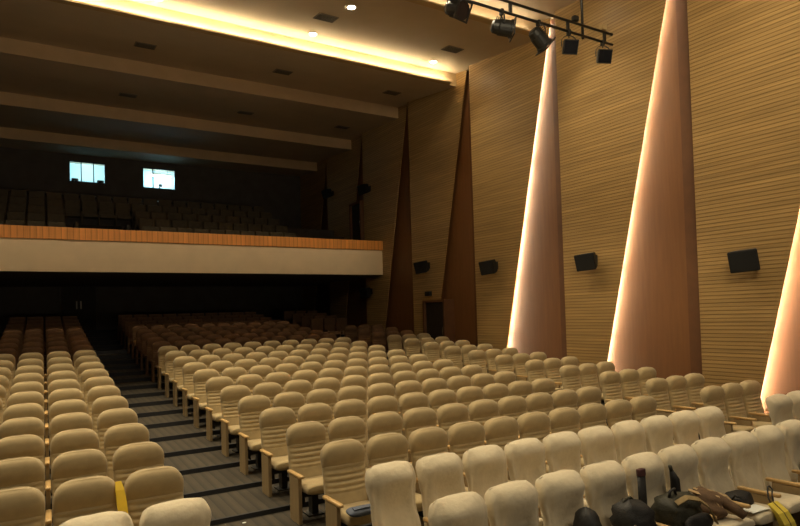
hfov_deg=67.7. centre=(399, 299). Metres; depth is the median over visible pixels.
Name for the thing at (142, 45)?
grille
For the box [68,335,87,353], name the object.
seat
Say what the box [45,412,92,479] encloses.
seat
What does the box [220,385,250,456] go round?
seat
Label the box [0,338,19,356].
seat
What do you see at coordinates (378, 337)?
seat
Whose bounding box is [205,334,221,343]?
seat
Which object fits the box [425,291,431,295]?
exit sign
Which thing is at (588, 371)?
seat
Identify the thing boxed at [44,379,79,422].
seat
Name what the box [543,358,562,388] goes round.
seat
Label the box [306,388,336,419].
seat
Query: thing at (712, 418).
seat
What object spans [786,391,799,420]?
seat
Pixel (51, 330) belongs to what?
seat
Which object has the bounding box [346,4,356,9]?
recessed light
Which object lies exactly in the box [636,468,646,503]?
case
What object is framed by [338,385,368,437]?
seat
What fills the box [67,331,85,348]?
seat
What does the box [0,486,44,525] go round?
seat
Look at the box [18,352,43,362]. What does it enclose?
seat
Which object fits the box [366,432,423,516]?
seat
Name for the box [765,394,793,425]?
seat
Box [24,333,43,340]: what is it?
seat
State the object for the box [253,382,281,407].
seat
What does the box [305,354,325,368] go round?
seat
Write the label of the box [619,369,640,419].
seat
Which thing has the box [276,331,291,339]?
seat
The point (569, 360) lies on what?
seat
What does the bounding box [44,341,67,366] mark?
seat
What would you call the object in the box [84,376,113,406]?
seat
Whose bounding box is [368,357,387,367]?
seat
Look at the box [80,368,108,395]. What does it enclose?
seat
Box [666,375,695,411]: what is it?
seat
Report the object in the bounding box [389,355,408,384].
seat
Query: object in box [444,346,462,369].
seat
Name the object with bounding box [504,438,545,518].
seat
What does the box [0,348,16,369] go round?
seat
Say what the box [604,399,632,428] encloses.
seat
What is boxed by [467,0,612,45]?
bar
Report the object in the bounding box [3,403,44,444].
seat
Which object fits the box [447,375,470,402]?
seat
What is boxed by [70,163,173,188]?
booth
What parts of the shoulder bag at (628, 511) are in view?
handle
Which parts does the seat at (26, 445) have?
backrest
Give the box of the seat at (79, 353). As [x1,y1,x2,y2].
[73,350,96,373]
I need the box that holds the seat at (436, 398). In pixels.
[428,389,456,426]
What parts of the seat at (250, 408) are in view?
panel, armrest, backrest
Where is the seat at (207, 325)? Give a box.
[201,323,214,330]
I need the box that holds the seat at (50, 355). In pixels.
[44,351,70,381]
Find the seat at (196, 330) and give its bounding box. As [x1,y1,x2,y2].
[191,327,205,334]
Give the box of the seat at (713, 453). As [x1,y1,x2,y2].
[691,437,776,525]
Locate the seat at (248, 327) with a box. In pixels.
[241,325,254,332]
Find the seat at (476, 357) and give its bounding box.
[468,350,493,376]
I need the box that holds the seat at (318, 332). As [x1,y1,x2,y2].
[309,330,322,337]
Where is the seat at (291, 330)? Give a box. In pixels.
[282,327,295,334]
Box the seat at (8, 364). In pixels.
[0,360,13,385]
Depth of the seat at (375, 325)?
22.29 m
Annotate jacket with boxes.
[346,504,370,516]
[688,486,747,519]
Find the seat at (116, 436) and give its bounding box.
[104,423,148,480]
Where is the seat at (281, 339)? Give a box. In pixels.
[270,336,286,344]
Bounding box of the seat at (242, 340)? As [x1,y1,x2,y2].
[233,337,250,346]
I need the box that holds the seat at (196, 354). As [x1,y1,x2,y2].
[189,349,209,361]
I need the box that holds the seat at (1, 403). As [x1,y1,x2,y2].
[0,398,2,425]
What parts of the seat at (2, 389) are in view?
backrest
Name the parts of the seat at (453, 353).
backrest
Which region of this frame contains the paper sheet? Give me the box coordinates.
[743,504,769,513]
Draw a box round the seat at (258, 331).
[249,329,263,336]
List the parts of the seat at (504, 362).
backrest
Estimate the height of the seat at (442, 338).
1.078 m
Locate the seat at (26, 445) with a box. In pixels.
[0,434,44,466]
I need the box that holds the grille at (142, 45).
[135,43,154,49]
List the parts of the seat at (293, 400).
backrest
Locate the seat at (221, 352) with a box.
[212,348,231,359]
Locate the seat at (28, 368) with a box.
[15,365,43,377]
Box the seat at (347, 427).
[328,416,368,470]
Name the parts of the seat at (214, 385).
panel, backrest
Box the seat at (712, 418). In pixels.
[694,406,725,438]
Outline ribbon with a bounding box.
[115,481,127,512]
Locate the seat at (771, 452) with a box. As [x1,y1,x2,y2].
[750,425,799,525]
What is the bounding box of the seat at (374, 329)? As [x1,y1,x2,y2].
[371,328,387,348]
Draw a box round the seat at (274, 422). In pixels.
[259,407,295,496]
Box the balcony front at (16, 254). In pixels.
[0,237,382,274]
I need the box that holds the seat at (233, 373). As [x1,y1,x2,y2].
[221,367,246,384]
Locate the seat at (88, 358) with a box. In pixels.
[75,355,99,380]
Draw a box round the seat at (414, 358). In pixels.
[409,354,427,370]
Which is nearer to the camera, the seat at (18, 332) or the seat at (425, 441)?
the seat at (425, 441)
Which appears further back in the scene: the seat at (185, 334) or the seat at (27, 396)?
the seat at (185, 334)
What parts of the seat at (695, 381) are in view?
backrest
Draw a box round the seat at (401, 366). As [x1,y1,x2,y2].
[390,362,411,386]
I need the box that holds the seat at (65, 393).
[45,388,83,438]
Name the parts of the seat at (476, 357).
backrest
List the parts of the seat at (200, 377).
panel, backrest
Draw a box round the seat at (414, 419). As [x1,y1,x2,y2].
[403,407,436,492]
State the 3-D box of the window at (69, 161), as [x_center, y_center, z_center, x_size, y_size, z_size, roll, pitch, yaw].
[-13.587,-5.541,25.933,1.440,0.930,0.090,-1,-2,-31]
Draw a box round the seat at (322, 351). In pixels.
[310,348,328,360]
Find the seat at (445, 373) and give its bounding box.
[439,366,461,388]
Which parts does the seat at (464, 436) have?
panel, backrest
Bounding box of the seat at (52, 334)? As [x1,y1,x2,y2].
[44,332,64,354]
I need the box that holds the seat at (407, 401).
[399,392,427,461]
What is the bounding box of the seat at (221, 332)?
[215,330,230,337]
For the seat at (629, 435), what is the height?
1.085 m
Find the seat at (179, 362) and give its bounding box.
[172,356,195,406]
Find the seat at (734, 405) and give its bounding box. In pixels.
[721,383,771,426]
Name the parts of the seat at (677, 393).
backrest, panel, armrest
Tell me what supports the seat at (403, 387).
on the floor
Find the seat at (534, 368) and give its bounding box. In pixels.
[525,359,560,390]
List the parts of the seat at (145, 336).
panel, backrest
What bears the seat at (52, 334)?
on the floor
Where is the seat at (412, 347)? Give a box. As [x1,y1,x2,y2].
[404,338,419,359]
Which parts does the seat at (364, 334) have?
backrest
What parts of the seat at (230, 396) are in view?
panel, backrest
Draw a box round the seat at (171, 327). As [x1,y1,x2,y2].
[167,324,181,331]
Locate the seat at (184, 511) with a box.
[139,497,210,525]
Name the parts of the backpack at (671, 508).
handle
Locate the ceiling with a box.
[0,0,577,176]
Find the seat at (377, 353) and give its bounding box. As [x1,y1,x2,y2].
[368,350,386,359]
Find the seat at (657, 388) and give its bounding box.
[645,378,675,416]
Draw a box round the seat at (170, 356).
[164,351,186,397]
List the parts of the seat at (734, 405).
backrest, armrest, panel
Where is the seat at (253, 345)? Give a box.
[244,341,261,351]
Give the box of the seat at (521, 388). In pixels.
[508,380,532,412]
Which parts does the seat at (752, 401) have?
backrest, armrest, panel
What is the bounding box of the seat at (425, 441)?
[409,426,467,525]
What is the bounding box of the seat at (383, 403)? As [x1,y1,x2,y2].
[367,395,397,416]
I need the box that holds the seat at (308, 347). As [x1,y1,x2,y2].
[295,344,313,354]
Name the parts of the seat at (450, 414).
backrest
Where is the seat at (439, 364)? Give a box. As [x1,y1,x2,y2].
[433,359,453,371]
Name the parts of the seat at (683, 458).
seat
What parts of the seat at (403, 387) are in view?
backrest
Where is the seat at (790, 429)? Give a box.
[776,419,799,482]
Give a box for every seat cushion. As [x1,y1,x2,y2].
[187,393,193,399]
[199,402,206,409]
[212,413,221,421]
[228,425,239,434]
[248,438,261,450]
[271,455,288,470]
[302,475,323,494]
[341,500,371,525]
[415,493,422,511]
[539,518,543,525]
[713,514,754,525]
[733,425,756,431]
[746,502,776,524]
[752,421,771,426]
[763,490,799,513]
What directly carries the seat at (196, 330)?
on the floor
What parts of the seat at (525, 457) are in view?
seat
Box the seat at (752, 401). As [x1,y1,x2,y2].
[740,380,771,421]
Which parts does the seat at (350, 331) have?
backrest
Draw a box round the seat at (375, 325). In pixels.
[371,324,386,344]
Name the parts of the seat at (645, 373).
backrest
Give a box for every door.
[58,287,98,329]
[349,200,364,239]
[422,299,454,342]
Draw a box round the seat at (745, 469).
[721,431,799,525]
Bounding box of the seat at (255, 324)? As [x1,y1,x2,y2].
[248,322,260,328]
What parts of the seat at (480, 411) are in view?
backrest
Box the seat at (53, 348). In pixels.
[44,346,68,387]
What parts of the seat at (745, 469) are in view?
seat, armrest, panel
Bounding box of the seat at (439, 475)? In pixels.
[416,452,465,525]
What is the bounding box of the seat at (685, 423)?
[668,410,729,473]
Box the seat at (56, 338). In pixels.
[44,336,65,360]
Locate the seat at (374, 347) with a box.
[368,345,388,364]
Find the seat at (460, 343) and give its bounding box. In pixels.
[455,340,469,362]
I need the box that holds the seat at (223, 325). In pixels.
[216,323,230,329]
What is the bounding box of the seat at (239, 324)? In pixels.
[232,322,245,328]
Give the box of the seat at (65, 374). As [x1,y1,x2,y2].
[44,370,76,410]
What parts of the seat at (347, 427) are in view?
backrest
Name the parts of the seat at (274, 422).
panel, armrest, backrest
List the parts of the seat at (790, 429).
armrest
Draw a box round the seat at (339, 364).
[323,360,344,377]
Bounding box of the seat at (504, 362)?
[495,354,513,372]
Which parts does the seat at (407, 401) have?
backrest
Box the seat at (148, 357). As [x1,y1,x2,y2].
[145,337,163,375]
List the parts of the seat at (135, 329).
panel, backrest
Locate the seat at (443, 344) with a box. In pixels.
[439,341,463,366]
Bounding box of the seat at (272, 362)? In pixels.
[259,357,281,371]
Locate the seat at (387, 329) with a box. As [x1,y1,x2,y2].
[385,327,397,349]
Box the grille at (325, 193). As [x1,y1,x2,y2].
[321,189,328,198]
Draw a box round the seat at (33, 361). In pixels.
[17,358,43,369]
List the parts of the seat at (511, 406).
backrest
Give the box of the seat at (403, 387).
[395,380,421,415]
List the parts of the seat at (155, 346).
panel, backrest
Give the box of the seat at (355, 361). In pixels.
[346,358,368,387]
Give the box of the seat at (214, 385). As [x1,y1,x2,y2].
[205,376,233,441]
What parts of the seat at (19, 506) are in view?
backrest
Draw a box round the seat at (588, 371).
[579,363,604,403]
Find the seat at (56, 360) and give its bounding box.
[44,357,72,389]
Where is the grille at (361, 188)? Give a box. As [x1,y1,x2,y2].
[357,184,365,194]
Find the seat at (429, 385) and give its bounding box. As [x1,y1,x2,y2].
[422,378,446,407]
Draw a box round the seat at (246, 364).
[235,359,257,373]
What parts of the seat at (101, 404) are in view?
backrest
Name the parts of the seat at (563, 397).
backrest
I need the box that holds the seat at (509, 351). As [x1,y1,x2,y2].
[502,347,517,372]
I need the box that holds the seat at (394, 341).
[387,335,405,355]
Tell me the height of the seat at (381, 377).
1.078 m
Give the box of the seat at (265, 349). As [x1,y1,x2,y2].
[255,346,273,356]
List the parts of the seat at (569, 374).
backrest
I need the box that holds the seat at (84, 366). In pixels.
[78,361,103,390]
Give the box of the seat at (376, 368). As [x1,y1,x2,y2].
[368,364,389,376]
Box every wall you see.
[0,147,302,332]
[73,222,130,229]
[300,160,325,312]
[326,136,361,317]
[362,105,406,339]
[407,70,466,336]
[469,18,550,350]
[555,0,665,386]
[687,0,799,396]
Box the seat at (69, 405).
[45,399,87,456]
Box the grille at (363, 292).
[359,289,367,297]
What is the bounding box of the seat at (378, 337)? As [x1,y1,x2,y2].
[371,331,388,353]
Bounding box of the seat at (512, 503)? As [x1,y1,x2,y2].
[485,480,538,525]
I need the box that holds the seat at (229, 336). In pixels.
[224,334,240,342]
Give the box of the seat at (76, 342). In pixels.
[70,340,90,359]
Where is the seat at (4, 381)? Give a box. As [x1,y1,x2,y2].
[0,375,8,408]
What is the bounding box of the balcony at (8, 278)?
[0,217,377,286]
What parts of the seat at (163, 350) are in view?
panel, backrest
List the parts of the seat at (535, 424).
backrest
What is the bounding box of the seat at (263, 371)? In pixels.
[249,365,272,382]
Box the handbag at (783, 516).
[767,485,796,525]
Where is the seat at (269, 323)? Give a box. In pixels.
[262,321,275,327]
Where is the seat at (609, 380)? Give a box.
[599,371,622,403]
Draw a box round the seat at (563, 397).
[551,389,580,429]
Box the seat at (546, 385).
[531,378,554,409]
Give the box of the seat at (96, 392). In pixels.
[87,385,120,417]
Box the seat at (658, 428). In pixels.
[640,415,699,482]
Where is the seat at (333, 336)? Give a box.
[321,333,336,341]
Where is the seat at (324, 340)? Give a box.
[318,338,334,348]
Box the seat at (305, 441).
[286,421,325,524]
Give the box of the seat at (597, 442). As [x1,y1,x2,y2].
[578,425,627,491]
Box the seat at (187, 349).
[180,345,199,355]
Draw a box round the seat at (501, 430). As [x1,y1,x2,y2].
[484,416,546,479]
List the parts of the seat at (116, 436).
backrest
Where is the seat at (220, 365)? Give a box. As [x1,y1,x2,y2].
[209,360,232,375]
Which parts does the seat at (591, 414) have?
backrest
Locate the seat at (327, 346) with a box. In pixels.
[314,343,331,354]
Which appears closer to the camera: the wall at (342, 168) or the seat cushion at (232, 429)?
the seat cushion at (232, 429)
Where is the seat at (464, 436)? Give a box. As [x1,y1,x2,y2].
[447,421,510,486]
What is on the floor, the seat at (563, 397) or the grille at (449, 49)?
the seat at (563, 397)
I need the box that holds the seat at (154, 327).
[150,325,164,332]
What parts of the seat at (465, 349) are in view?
backrest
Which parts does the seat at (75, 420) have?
panel, armrest, backrest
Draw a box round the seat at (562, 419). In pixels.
[548,407,583,467]
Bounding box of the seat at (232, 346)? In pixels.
[223,342,241,352]
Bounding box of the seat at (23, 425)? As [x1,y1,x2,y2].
[0,417,44,456]
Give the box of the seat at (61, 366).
[44,363,74,399]
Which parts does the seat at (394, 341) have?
backrest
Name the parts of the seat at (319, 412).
backrest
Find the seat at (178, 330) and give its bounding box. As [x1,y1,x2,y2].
[173,328,188,335]
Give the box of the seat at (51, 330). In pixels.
[44,328,63,349]
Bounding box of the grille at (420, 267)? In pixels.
[413,262,425,273]
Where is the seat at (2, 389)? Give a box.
[0,385,5,422]
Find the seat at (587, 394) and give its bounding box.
[576,386,607,426]
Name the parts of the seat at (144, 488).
backrest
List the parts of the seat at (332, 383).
backrest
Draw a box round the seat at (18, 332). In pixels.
[3,330,21,346]
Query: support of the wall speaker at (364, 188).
attached to the wall at (382, 146)
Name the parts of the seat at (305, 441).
armrest, panel, backrest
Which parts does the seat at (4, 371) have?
backrest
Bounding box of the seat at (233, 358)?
[222,353,243,366]
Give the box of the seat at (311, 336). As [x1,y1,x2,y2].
[305,334,320,343]
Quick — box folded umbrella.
[668,465,680,491]
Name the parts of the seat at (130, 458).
backrest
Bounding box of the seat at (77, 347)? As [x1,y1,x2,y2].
[72,345,93,366]
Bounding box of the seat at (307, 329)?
[297,327,310,334]
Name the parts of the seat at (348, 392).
backrest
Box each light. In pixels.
[47,0,451,84]
[151,170,170,177]
[308,32,317,36]
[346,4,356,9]
[405,0,530,35]
[429,60,437,63]
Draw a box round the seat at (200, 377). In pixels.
[192,369,219,427]
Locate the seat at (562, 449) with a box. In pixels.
[542,431,587,506]
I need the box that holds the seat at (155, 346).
[150,341,170,382]
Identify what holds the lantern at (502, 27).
attached to the bar
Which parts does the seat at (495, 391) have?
backrest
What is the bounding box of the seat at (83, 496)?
[53,476,117,525]
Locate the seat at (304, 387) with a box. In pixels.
[284,379,311,404]
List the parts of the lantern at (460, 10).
colour frame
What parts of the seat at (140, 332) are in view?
panel, backrest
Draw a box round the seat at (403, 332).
[400,330,413,348]
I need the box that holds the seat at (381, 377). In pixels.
[367,372,391,386]
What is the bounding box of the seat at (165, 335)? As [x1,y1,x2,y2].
[160,332,176,340]
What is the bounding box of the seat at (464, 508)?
[428,492,487,525]
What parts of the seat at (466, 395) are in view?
backrest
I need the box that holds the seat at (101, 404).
[92,395,128,434]
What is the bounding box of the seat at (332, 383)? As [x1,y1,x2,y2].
[313,377,339,402]
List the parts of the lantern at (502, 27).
colour frame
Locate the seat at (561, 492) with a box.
[535,470,584,525]
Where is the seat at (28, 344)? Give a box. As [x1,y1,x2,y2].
[21,342,43,350]
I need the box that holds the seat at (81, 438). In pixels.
[45,428,98,509]
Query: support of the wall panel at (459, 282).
attached to the wall at (434, 120)
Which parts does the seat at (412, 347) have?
backrest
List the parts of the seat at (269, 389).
backrest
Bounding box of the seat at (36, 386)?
[10,381,43,396]
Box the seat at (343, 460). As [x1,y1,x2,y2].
[320,439,371,525]
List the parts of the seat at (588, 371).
backrest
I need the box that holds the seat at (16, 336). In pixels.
[1,334,20,351]
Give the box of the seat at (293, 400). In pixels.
[273,391,304,422]
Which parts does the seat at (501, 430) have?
backrest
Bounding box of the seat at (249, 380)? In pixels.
[236,374,262,394]
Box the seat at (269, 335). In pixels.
[259,332,274,340]
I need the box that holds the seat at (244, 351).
[234,347,253,358]
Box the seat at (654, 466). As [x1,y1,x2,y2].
[621,452,668,525]
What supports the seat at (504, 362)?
on the floor
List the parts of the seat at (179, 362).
panel, backrest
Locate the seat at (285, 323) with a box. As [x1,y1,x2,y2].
[277,321,289,327]
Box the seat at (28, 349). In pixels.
[20,347,43,356]
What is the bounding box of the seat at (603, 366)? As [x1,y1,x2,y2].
[596,361,622,404]
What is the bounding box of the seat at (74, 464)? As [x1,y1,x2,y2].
[45,449,106,525]
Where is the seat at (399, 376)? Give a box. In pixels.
[393,370,416,398]
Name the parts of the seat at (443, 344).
backrest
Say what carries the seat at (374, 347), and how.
on the floor
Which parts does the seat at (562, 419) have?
backrest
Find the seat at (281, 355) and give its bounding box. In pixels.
[268,351,287,363]
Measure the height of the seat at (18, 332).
1.078 m
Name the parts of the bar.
rail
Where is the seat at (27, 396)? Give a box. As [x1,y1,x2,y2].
[7,391,43,408]
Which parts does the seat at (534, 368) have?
backrest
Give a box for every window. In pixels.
[68,160,105,183]
[142,167,175,190]
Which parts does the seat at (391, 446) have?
backrest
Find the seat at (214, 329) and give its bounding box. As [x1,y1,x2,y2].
[208,327,222,333]
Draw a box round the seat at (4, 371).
[0,367,11,396]
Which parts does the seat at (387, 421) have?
backrest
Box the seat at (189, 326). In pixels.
[184,324,198,330]
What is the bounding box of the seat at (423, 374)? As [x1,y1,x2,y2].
[416,368,439,392]
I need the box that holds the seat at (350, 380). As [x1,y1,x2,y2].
[341,375,368,417]
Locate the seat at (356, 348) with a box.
[349,346,367,365]
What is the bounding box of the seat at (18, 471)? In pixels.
[0,457,44,496]
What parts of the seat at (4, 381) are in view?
backrest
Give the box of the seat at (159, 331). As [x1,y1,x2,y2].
[155,328,170,336]
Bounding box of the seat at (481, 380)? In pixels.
[471,373,493,398]
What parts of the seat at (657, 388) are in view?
backrest, panel, armrest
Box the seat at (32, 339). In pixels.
[22,337,43,345]
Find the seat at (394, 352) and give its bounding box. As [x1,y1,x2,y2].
[387,349,404,367]
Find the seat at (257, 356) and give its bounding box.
[246,352,266,364]
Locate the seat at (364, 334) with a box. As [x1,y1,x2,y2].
[357,328,371,349]
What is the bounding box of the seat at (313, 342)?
[300,339,316,347]
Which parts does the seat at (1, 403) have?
backrest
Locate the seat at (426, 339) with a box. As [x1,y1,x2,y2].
[420,337,440,358]
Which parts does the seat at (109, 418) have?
backrest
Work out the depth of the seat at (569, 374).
12.62 m
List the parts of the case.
case lid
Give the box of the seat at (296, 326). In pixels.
[286,324,299,330]
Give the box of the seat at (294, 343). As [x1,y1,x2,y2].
[282,340,298,349]
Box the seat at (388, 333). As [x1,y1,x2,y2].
[386,331,403,350]
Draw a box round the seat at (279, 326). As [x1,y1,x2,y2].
[272,324,284,331]
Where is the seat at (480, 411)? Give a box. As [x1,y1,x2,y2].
[468,399,498,444]
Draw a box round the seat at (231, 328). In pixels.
[224,326,238,333]
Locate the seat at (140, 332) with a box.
[135,329,152,363]
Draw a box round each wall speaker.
[321,189,333,198]
[357,184,370,195]
[413,260,429,273]
[479,259,497,274]
[574,252,597,271]
[727,248,759,273]
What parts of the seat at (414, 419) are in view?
backrest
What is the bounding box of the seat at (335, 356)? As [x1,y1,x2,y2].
[327,353,346,368]
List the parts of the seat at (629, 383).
backrest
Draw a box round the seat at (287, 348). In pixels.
[276,345,293,355]
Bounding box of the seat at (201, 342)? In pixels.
[194,339,211,348]
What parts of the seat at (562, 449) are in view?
seat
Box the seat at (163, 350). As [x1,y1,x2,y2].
[157,346,178,389]
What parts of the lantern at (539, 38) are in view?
colour frame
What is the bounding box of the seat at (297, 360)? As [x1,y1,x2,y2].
[283,356,303,370]
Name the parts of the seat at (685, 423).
seat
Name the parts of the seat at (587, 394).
backrest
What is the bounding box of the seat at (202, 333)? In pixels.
[198,331,213,338]
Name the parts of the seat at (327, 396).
backrest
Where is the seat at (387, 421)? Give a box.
[367,411,411,464]
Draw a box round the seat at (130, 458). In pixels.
[113,442,163,486]
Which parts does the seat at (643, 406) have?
backrest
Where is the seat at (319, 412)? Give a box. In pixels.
[298,403,331,443]
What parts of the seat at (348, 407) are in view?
backrest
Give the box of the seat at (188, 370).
[181,362,206,416]
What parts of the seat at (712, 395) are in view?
backrest, panel, armrest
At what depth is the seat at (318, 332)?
19.90 m
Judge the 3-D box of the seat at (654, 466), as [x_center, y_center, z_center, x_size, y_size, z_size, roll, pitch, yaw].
[2.506,2.041,5.608,0.573,1.085,0.730,-1,-2,-31]
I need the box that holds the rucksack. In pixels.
[573,506,601,525]
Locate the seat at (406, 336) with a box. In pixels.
[402,334,421,353]
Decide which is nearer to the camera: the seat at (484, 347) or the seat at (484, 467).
the seat at (484, 467)
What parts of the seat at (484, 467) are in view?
seat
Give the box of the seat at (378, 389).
[367,383,402,432]
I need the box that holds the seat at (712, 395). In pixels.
[700,385,756,433]
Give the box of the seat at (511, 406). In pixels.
[498,396,526,438]
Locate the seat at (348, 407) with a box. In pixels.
[334,399,368,444]
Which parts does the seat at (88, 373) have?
backrest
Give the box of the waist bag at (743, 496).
[725,490,753,504]
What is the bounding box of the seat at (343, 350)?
[330,347,348,360]
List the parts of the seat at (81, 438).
armrest, panel, backrest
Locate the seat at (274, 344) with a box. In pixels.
[263,341,280,350]
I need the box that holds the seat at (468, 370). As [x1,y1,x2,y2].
[461,365,482,385]
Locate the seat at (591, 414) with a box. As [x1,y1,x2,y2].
[577,403,615,450]
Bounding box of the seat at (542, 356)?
[529,352,546,377]
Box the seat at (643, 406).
[630,395,673,443]
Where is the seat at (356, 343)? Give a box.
[351,341,367,357]
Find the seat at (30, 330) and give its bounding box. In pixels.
[24,329,43,336]
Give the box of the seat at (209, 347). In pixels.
[202,343,221,354]
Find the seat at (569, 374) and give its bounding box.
[559,365,580,407]
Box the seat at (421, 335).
[417,333,430,352]
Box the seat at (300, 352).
[290,349,308,361]
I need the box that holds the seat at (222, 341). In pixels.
[214,338,231,347]
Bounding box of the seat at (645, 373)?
[637,367,656,395]
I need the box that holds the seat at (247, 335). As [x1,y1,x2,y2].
[242,333,257,341]
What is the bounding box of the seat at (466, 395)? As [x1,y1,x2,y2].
[456,386,483,420]
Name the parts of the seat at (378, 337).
backrest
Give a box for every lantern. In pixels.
[444,0,472,23]
[490,8,516,41]
[529,19,555,55]
[561,29,578,54]
[595,39,612,63]
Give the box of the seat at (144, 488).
[124,466,183,525]
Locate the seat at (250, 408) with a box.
[238,395,270,474]
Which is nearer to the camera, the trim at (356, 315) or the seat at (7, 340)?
the seat at (7, 340)
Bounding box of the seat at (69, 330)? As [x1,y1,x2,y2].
[66,328,83,342]
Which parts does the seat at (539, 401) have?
backrest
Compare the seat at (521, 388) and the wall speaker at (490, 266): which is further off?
the wall speaker at (490, 266)
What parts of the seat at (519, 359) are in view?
backrest, panel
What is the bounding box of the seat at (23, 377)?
[13,373,43,386]
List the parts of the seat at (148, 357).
panel, backrest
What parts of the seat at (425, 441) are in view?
panel, backrest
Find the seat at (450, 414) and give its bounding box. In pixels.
[436,403,468,452]
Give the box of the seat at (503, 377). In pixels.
[494,371,515,395]
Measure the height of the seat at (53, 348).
1.078 m
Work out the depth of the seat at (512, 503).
4.87 m
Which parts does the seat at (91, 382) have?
backrest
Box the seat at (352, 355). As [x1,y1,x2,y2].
[348,352,367,373]
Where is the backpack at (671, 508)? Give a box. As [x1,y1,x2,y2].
[651,487,718,525]
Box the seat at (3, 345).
[0,343,18,363]
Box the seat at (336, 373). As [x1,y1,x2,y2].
[319,368,342,388]
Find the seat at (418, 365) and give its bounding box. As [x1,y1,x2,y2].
[412,361,432,380]
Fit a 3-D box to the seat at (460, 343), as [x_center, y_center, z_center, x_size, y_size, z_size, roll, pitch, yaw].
[2.010,1.724,17.611,0.614,1.078,0.713,-1,-2,-30]
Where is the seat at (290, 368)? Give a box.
[275,363,297,379]
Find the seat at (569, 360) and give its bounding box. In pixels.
[561,356,581,386]
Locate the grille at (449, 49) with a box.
[444,47,460,52]
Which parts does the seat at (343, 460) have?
panel, armrest, backrest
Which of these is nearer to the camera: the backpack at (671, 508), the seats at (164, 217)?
the backpack at (671, 508)
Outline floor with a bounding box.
[0,329,699,525]
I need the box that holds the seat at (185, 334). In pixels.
[179,331,195,339]
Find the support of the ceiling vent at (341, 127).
in the ceiling
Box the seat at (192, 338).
[186,335,202,344]
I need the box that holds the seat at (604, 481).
[580,460,628,525]
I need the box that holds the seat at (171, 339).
[166,336,183,345]
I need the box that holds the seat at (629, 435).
[610,420,646,464]
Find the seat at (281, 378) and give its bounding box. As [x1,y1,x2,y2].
[265,372,290,392]
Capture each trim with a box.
[0,225,382,249]
[315,168,329,314]
[346,140,366,336]
[385,106,413,339]
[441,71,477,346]
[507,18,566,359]
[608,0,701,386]
[761,210,799,416]
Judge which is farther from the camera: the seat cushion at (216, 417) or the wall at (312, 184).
the wall at (312, 184)
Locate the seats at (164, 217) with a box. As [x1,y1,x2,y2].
[0,189,346,353]
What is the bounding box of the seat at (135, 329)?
[131,325,147,358]
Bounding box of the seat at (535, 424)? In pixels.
[517,411,581,472]
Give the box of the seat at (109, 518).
[59,511,133,525]
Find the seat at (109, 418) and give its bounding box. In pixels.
[97,408,137,454]
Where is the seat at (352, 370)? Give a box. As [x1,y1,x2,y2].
[344,366,368,400]
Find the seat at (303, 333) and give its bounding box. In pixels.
[293,331,307,338]
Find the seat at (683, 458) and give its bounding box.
[658,444,754,525]
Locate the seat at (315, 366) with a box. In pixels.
[299,361,321,378]
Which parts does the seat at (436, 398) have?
backrest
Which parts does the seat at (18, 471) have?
backrest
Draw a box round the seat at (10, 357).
[0,354,15,376]
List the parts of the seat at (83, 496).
backrest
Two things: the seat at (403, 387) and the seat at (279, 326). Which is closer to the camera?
the seat at (403, 387)
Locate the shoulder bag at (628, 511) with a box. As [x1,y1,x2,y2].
[609,496,656,525]
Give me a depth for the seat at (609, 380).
11.70 m
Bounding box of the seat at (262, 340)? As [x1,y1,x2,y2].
[252,337,268,345]
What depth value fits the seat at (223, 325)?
21.45 m
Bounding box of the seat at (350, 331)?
[344,325,357,342]
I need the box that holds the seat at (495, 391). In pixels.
[483,383,508,416]
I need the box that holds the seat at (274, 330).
[266,328,280,335]
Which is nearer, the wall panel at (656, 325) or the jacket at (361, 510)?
the jacket at (361, 510)
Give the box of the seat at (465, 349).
[461,345,487,371]
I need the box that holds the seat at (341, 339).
[335,337,350,347]
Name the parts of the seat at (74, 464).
armrest, backrest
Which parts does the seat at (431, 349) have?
backrest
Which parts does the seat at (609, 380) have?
backrest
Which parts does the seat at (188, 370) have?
panel, backrest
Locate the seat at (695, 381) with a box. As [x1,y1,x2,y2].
[684,373,704,409]
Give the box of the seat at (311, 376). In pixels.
[292,370,317,389]
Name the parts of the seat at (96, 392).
backrest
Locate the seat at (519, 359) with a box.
[513,353,529,380]
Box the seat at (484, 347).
[477,344,492,372]
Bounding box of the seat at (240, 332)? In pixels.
[233,329,247,336]
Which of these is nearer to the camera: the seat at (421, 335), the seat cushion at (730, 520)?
the seat cushion at (730, 520)
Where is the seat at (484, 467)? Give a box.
[462,445,543,525]
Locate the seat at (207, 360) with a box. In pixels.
[198,355,220,368]
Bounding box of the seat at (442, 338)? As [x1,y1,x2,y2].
[435,336,449,357]
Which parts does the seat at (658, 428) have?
seat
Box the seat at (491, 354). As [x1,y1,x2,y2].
[485,349,514,374]
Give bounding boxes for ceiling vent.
[118,92,136,97]
[134,41,156,49]
[237,111,253,114]
[273,69,292,74]
[313,13,338,22]
[334,125,350,128]
[382,90,400,95]
[441,45,463,52]
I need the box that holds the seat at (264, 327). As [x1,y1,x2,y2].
[256,325,269,331]
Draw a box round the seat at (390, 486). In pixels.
[365,461,420,525]
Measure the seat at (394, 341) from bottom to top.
1.078 m
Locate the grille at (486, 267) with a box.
[479,261,493,274]
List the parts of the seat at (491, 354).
backrest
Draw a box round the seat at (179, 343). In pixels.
[173,340,191,350]
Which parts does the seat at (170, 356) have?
panel, backrest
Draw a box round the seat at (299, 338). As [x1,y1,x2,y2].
[288,335,303,343]
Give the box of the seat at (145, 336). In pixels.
[140,333,157,369]
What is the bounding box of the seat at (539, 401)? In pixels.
[525,392,552,433]
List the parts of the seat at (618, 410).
backrest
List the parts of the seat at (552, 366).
backrest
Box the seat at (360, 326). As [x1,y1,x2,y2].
[358,325,371,342]
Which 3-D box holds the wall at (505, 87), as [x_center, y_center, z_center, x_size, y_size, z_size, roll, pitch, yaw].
[3.260,-2.434,17.094,0.030,11.050,3.450,-1,-2,-34]
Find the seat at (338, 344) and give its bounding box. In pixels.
[333,342,349,353]
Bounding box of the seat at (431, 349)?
[423,342,439,368]

